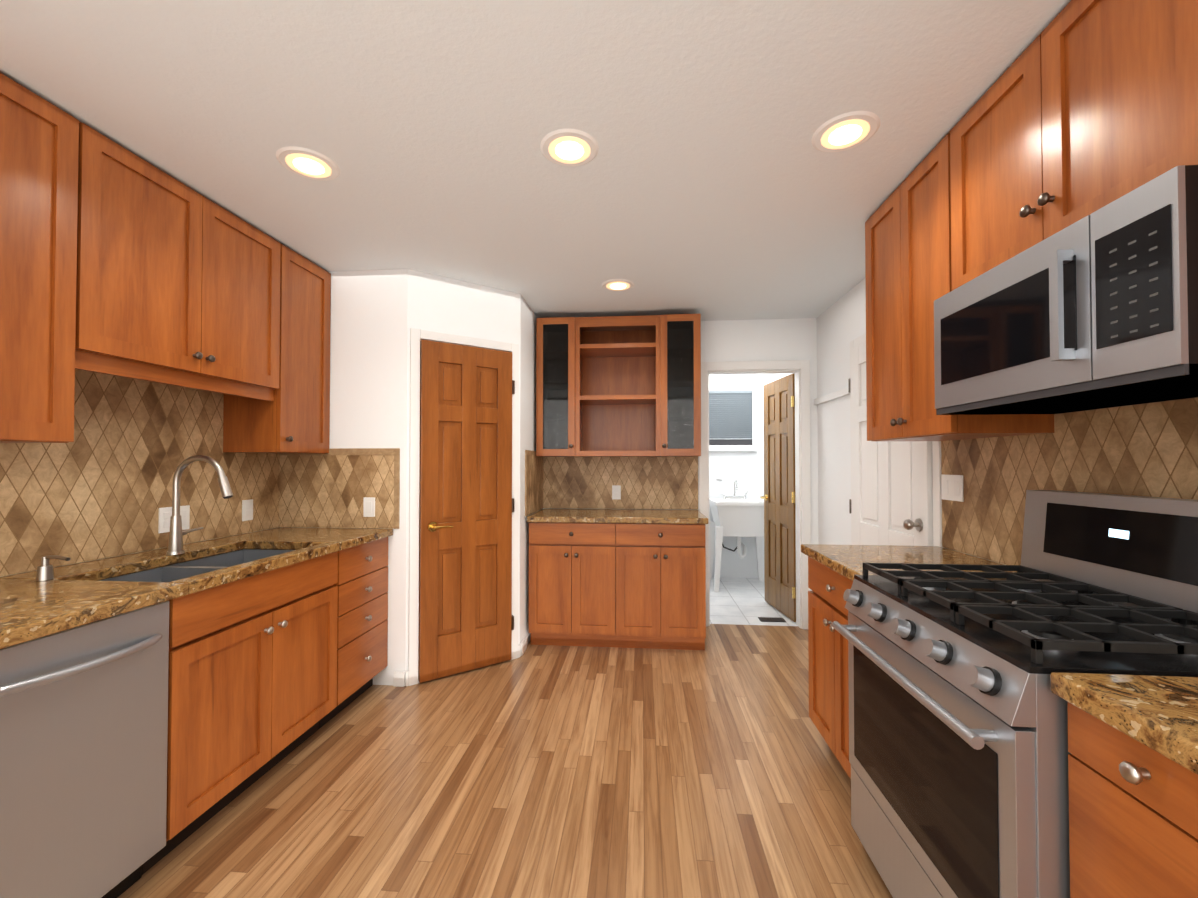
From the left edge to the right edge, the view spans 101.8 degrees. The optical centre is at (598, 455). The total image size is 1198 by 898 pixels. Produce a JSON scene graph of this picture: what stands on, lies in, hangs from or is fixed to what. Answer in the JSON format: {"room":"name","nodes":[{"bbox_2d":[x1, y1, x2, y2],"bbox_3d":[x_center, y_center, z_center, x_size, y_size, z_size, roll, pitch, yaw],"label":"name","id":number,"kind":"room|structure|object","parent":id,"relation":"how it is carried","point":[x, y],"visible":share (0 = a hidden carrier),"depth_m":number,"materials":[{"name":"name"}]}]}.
{"room":"kitchen","nodes":[
{"label":"kitchen","id":0,"kind":"room"},
{"bbox_2d":[1,527,278,576],"bbox_3d":[-2.151,0.090,0.897,0.100,2.445,4.280,0,-1,5],"label":"wall","id":1,"kind":"structure","parent":0,"point":[126,554],"depth_m":2.03,"materials":[{"name":"white paint"}]},
{"bbox_2d":[0,73,78,442],"bbox_3d":[-1.887,-0.584,1.310,0.351,1.077,0.608,0,-1,5],"label":"upper cabinet","id":2,"kind":"object","parent":1,"relation":"attached to","point":[39,144],"visible":0.91,"depth_m":1.50,"materials":[{"name":"brown wood"}]},
{"bbox_2d":[0,369,279,576],"bbox_3d":[-2.027,0.018,1.690,0.008,0.785,2.480,0,-1,5],"label":"backsplash","id":3,"kind":"structure","parent":1,"relation":"attached to","point":[100,486],"depth_m":2.04,"materials":[{"name":"tile"}]},
{"bbox_2d":[158,505,189,532],"bbox_3d":[-1.968,0.294,2.258,0.008,0.114,0.146,0,-1,5],"label":"double electrical outlet","id":4,"kind":"object","parent":3,"relation":"attached to","point":[165,514],"visible":0.62,"depth_m":2.23,"materials":[{"name":"white plastic"}]},
{"bbox_2d":[242,499,252,520],"bbox_3d":[-1.931,0.300,2.676,0.008,0.114,0.070,0,-1,5],"label":"electrical outlet","id":5,"kind":"object","parent":3,"relation":"attached to","point":[247,510],"visible":1,"depth_m":2.67,"materials":[{"name":"white plastic"}]},
{"bbox_2d":[75,121,280,400],"bbox_3d":[-1.820,-0.698,2.067,0.351,0.827,0.893,0,-1,5],"label":"upper cabinet","id":6,"kind":"object","parent":1,"relation":"attached to","point":[177,283],"visible":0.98,"depth_m":1.92,"materials":[{"name":"brown wood"}]},
{"bbox_2d":[223,244,330,453],"bbox_3d":[-1.763,-0.558,2.715,0.351,1.087,0.399,0,-1,5],"label":"upper cabinet","id":7,"kind":"object","parent":1,"relation":"attached to","point":[293,417],"visible":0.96,"depth_m":2.62,"materials":[{"name":"brown wood"}]},
{"bbox_2d":[298,269,407,684],"bbox_3d":[-1.521,0.122,2.939,0.796,2.445,0.100,0,-1,5],"label":"wall","id":8,"kind":"structure","parent":0,"point":[368,361],"depth_m":2.88,"materials":[{"name":"white paint"}]},
{"bbox_2d":[279,448,399,528],"bbox_3d":[-1.542,0.193,2.884,0.747,0.470,0.011,0,-1,5],"label":"backsplash","id":9,"kind":"structure","parent":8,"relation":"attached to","point":[332,488],"depth_m":2.88,"materials":[{"name":"tile"}]},
{"bbox_2d":[363,497,374,516],"bbox_3d":[-1.350,0.303,2.858,0.070,0.114,0.009,0,-1,5],"label":"light switch","id":10,"kind":"object","parent":9,"relation":"attached to","point":[368,506],"visible":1,"depth_m":2.85,"materials":[{"name":"white plastic"}]},
{"bbox_2d":[405,269,520,682],"bbox_3d":[-0.859,0.124,3.108,0.734,2.445,0.100,1,-1,-35],"label":"wall","id":11,"kind":"structure","parent":0,"point":[437,303],"depth_m":3.04,"materials":[{"name":"white paint"}]},
{"bbox_2d":[393,637,526,686],"bbox_3d":[0.263,1.308,3.318,2.820,0.085,1.232,0,-1,5],"label":"baseboard","id":12,"kind":"structure","parent":11,"relation":"attached to","point":[400,678],"depth_m":2.83,"materials":[{"name":"white paint"}]},
{"bbox_2d":[408,328,518,685],"bbox_3d":[-0.827,0.298,3.056,0.699,2.095,0.018,1,-1,-35],"label":"door frame","id":13,"kind":"structure","parent":11,"relation":"attached to","point":[416,335],"depth_m":2.88,"materials":[{"name":"white paint"}]},
{"bbox_2d":[418,340,514,682],"bbox_3d":[-0.812,0.325,3.042,0.480,2.018,0.409,0,-1,5],"label":"pantry door","id":14,"kind":"structure","parent":11,"relation":"in","point":[466,510],"depth_m":3.02,"materials":[{"name":"brown wood"}]},
{"bbox_2d":[118,577,892,897],"bbox_3d":[0.103,1.362,2.135,4.370,0.060,7.180,0,-1,5],"label":"floor","id":15,"kind":"structure","parent":0,"point":[714,769],"depth_m":1.93,"materials":[{"name":"brown wood"}]},
{"bbox_2d":[0,601,168,897],"bbox_3d":[-1.666,0.885,1.253,0.700,0.868,0.600,0,-1,5],"label":"dishwasher","id":16,"kind":"object","parent":15,"relation":"on","point":[83,752],"visible":0.9,"depth_m":1.29,"materials":[{"name":"silver metal"}]},
{"bbox_2d":[99,549,337,874],"bbox_3d":[-1.640,0.893,1.981,0.721,0.873,0.843,0,-1,5],"label":"base cabinet","id":17,"kind":"object","parent":15,"relation":"on","point":[252,685],"visible":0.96,"depth_m":1.82,"materials":[{"name":"brown wood"}]},
{"bbox_2d":[0,527,392,648],"bbox_3d":[-1.671,0.534,1.609,0.710,0.250,2.557,0,-1,5],"label":"countertop","id":18,"kind":"structure","parent":17,"relation":"on","point":[71,596],"depth_m":1.74,"materials":[{"name":"stone"}]},
{"bbox_2d":[36,555,70,580],"bbox_3d":[-1.789,0.367,1.598,0.105,0.081,0.040,0,-1,5],"label":"soap dispenser","id":19,"kind":"object","parent":18,"relation":"on","point":[44,570],"visible":1,"depth_m":1.59,"materials":[{"name":"grey metal"}]},
{"bbox_2d":[166,455,232,554],"bbox_3d":[-1.672,0.207,2.095,0.282,0.416,0.156,0,-1,5],"label":"kitchen faucet","id":20,"kind":"object","parent":18,"relation":"on","point":[176,533],"visible":1,"depth_m":2.04,"materials":[{"name":"grey metal"}]},
{"bbox_2d":[319,537,387,728],"bbox_3d":[-1.582,0.903,2.642,0.721,0.873,0.469,0,-1,5],"label":"base cabinet","id":21,"kind":"object","parent":15,"relation":"on","point":[362,632],"visible":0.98,"depth_m":2.58,"materials":[{"name":"brown wood"}]},
{"bbox_2d":[529,522,705,649],"bbox_3d":[0.140,0.913,3.642,1.228,0.883,0.621,0,-1,5],"label":"base cabinet","id":22,"kind":"object","parent":15,"relation":"on","point":[630,585],"visible":1,"depth_m":3.37,"materials":[{"name":"brown wood"}]},
{"bbox_2d":[527,509,707,523],"bbox_3d":[0.144,0.450,3.648,1.252,0.040,0.605,0,-1,5],"label":"countertop","id":23,"kind":"structure","parent":22,"relation":"on","point":[655,516],"depth_m":3.40,"materials":[{"name":"stone"}]},
{"bbox_2d":[709,479,763,591],"bbox_3d":[1.491,0.820,5.193,0.604,1.118,0.643,0,-1,5],"label":"utility sink","id":24,"kind":"object","parent":15,"relation":"on","point":[740,518],"visible":0.92,"depth_m":4.94,"materials":[{"name":"white plastic"}]},
{"bbox_2d":[758,617,785,621],"bbox_3d":[1.429,1.357,4.026,0.200,0.008,0.100,0,-1,5],"label":"floor vent","id":25,"kind":"object","parent":15,"relation":"in","point":[766,619],"visible":1,"depth_m":4.01,"materials":[{"name":"grey metal"}]},
{"bbox_2d":[808,556,852,778],"bbox_3d":[1.238,0.893,1.947,0.631,0.873,0.626,0,-1,5],"label":"base cabinet","id":26,"kind":"object","parent":15,"relation":"on","point":[828,680],"visible":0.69,"depth_m":2.03,"materials":[{"name":"brown wood"}]},
{"bbox_2d":[801,544,1016,580],"bbox_3d":[1.236,0.434,1.962,0.620,0.040,0.643,0,-1,5],"label":"countertop","id":27,"kind":"structure","parent":26,"relation":"on","point":[847,561],"depth_m":2.00,"materials":[{"name":"stone"}]},
{"bbox_2d":[832,490,1197,897],"bbox_3d":[1.106,0.714,1.259,0.708,1.210,0.754,0,-1,5],"label":"gas range","id":28,"kind":"object","parent":15,"relation":"on","point":[958,738],"visible":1,"depth_m":1.16,"materials":[{"name":"silver metal"}]},
{"bbox_2d":[1067,702,1197,897],"bbox_3d":[1.112,0.871,0.512,0.631,0.873,0.708,0,-1,5],"label":"base cabinet","id":29,"kind":"object","parent":15,"relation":"on","point":[1133,818],"visible":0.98,"depth_m":0.79,"materials":[{"name":"brown wood"}]},
{"bbox_2d":[1050,672,1197,774],"bbox_3d":[1.109,0.412,0.509,0.620,0.040,0.730,0,-1,5],"label":"countertop","id":30,"kind":"structure","parent":29,"relation":"on","point":[1158,714],"depth_m":0.79,"materials":[{"name":"stone"}]},
{"bbox_2d":[520,295,541,644],"bbox_3d":[-0.544,0.133,3.705,0.100,2.445,0.843,0,-1,5],"label":"wall","id":31,"kind":"structure","parent":0,"point":[529,317],"depth_m":3.44,"materials":[{"name":"white paint"}]},
{"bbox_2d":[0,0,1070,320],"bbox_3d":[-0.279,-1.175,1.363,3.750,0.100,5.500,0,-1,5],"label":"ceiling","id":32,"kind":"structure","parent":0,"point":[708,182],"depth_m":1.61,"materials":[{"name":"white paint"}]},
{"bbox_2d":[276,146,339,180],"bbox_3d":[-1.113,-1.113,1.868,0.214,0.009,0.214,0,-1,5],"label":"recessed light","id":33,"kind":"object","parent":32,"relation":"in","point":[307,163],"visible":1,"depth_m":1.85,"materials":[{"name":"white paint"}]},
{"bbox_2d":[540,129,598,165],"bbox_3d":[-0.107,-1.114,1.774,0.214,0.009,0.214,0,-1,5],"label":"recessed light","id":34,"kind":"object","parent":32,"relation":"in","point":[569,147],"visible":1,"depth_m":1.76,"materials":[{"name":"white paint"}]},
{"bbox_2d":[602,279,634,290],"bbox_3d":[0.123,-1.093,3.134,0.214,0.009,0.214,0,-1,5],"label":"recessed light","id":35,"kind":"object","parent":32,"relation":"in","point":[617,284],"visible":1,"depth_m":3.12,"materials":[{"name":"white paint"}]},
{"bbox_2d":[812,111,879,152],"bbox_3d":[0.854,-1.115,1.690,0.214,0.009,0.214,0,-1,5],"label":"recessed light","id":36,"kind":"object","parent":32,"relation":"in","point":[846,131],"visible":1,"depth_m":1.67,"materials":[{"name":"white paint"}]},
{"bbox_2d":[543,318,817,590],"bbox_3d":[0.632,0.137,3.974,2.196,2.445,0.100,0,-1,5],"label":"wall","id":37,"kind":"structure","parent":0,"point":[760,340],"depth_m":3.87,"materials":[{"name":"white paint"}]},
{"bbox_2d":[525,450,697,515],"bbox_3d":[0.138,0.197,3.660,1.266,0.463,0.610,0,-1,5],"label":"backsplash","id":38,"kind":"structure","parent":37,"relation":"attached to","point":[643,482],"depth_m":3.95,"materials":[{"name":"tile"}]},
{"bbox_2d":[612,485,620,499],"bbox_3d":[0.141,0.300,3.953,0.070,0.114,0.008,0,-1,5],"label":"outlet","id":39,"kind":"object","parent":38,"relation":"attached to","point":[616,491],"visible":1,"depth_m":3.95,"materials":[{"name":"white plastic"}]},
{"bbox_2d":[536,314,700,456],"bbox_3d":[0.150,-0.518,3.780,1.230,1.050,0.386,0,-1,5],"label":"wall cabinet","id":40,"kind":"object","parent":37,"relation":"attached to","point":[618,386],"visible":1,"depth_m":3.67,"materials":[{"name":"brown wood"}]},
{"bbox_2d":[699,360,810,628],"bbox_3d":[1.236,0.304,3.912,0.863,2.110,0.123,0,-1,5],"label":"door frame","id":41,"kind":"structure","parent":37,"relation":"attached to","point":[801,369],"depth_m":3.86,"materials":[{"name":"white paint"}]},
{"bbox_2d":[760,373,795,621],"bbox_3d":[1.555,0.343,4.259,0.171,2.018,0.632,0,-1,5],"label":"laundry door","id":42,"kind":"structure","parent":37,"relation":"in","point":[778,497],"depth_m":4.22,"materials":[{"name":"brown wood"}]},
{"bbox_2d":[709,373,792,577],"bbox_3d":[1.594,0.162,5.576,2.000,2.445,0.100,0,-1,5],"label":"wall","id":43,"kind":"structure","parent":0,"point":[745,469],"depth_m":5.52,"materials":[{"name":"white paint"}]},
{"bbox_2d":[709,386,757,450],"bbox_3d":[1.418,-0.417,5.525,0.750,0.730,0.050,0,-1,5],"label":"window","id":44,"kind":"structure","parent":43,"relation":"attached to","point":[732,418],"depth_m":5.52,"materials":[{"name":"grey glass"}]},
{"bbox_2d":[817,278,1005,564],"bbox_3d":[1.539,0.095,1.184,0.100,2.445,5.500,0,-1,5],"label":"wall","id":45,"kind":"structure","parent":0,"point":[841,324],"depth_m":3.46,"materials":[{"name":"white paint"}]},
{"bbox_2d":[814,333,943,547],"bbox_3d":[1.639,0.298,3.029,0.025,2.095,1.598,0,-1,5],"label":"door frame","id":46,"kind":"structure","parent":45,"relation":"attached to","point":[936,482],"depth_m":2.27,"materials":[{"name":"white paint"}]},
{"bbox_2d":[848,342,932,545],"bbox_3d":[1.566,0.320,2.719,0.108,2.018,0.854,0,-1,5],"label":"door","id":47,"kind":"structure","parent":45,"relation":"in","point":[891,501],"depth_m":2.70,"materials":[{"name":"white paint"}]},
{"bbox_2d":[865,133,1053,440],"bbox_3d":[1.373,-0.592,1.958,0.361,1.042,0.626,0,-1,5],"label":"upper cabinet","id":48,"kind":"object","parent":45,"relation":"attached to","point":[908,277],"visible":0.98,"depth_m":1.91,"materials":[{"name":"brown wood"}]},
{"bbox_2d":[941,397,1197,564],"bbox_3d":[1.485,0.125,1.188,0.008,0.555,2.100,0,-1,5],"label":"backsplash","id":49,"kind":"structure","parent":45,"relation":"attached to","point":[1149,449],"depth_m":1.58,"materials":[{"name":"tile"}]},
{"bbox_2d":[941,474,963,501],"bbox_3d":[1.562,0.142,2.155,0.009,0.114,0.146,0,-1,5],"label":"light switch","id":50,"kind":"object","parent":49,"relation":"attached to","point":[951,487],"visible":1,"depth_m":2.15,"materials":[{"name":"white plastic"}]},
{"bbox_2d":[950,0,1197,290],"bbox_3d":[1.311,-0.829,1.264,0.361,0.589,0.760,0,-1,5],"label":"upper cabinet","id":51,"kind":"object","parent":45,"relation":"attached to","point":[1079,110],"visible":0.85,"depth_m":1.20,"materials":[{"name":"brown wood"}]},
{"bbox_2d":[934,165,1197,414],"bbox_3d":[1.279,-0.338,1.260,0.424,0.388,0.756,0,-1,5],"label":"over-the-range microwave","id":52,"kind":"object","parent":51,"relation":"attached to","point":[1097,309],"visible":1,"depth_m":1.10,"materials":[{"name":"silver metal"}]}
]}

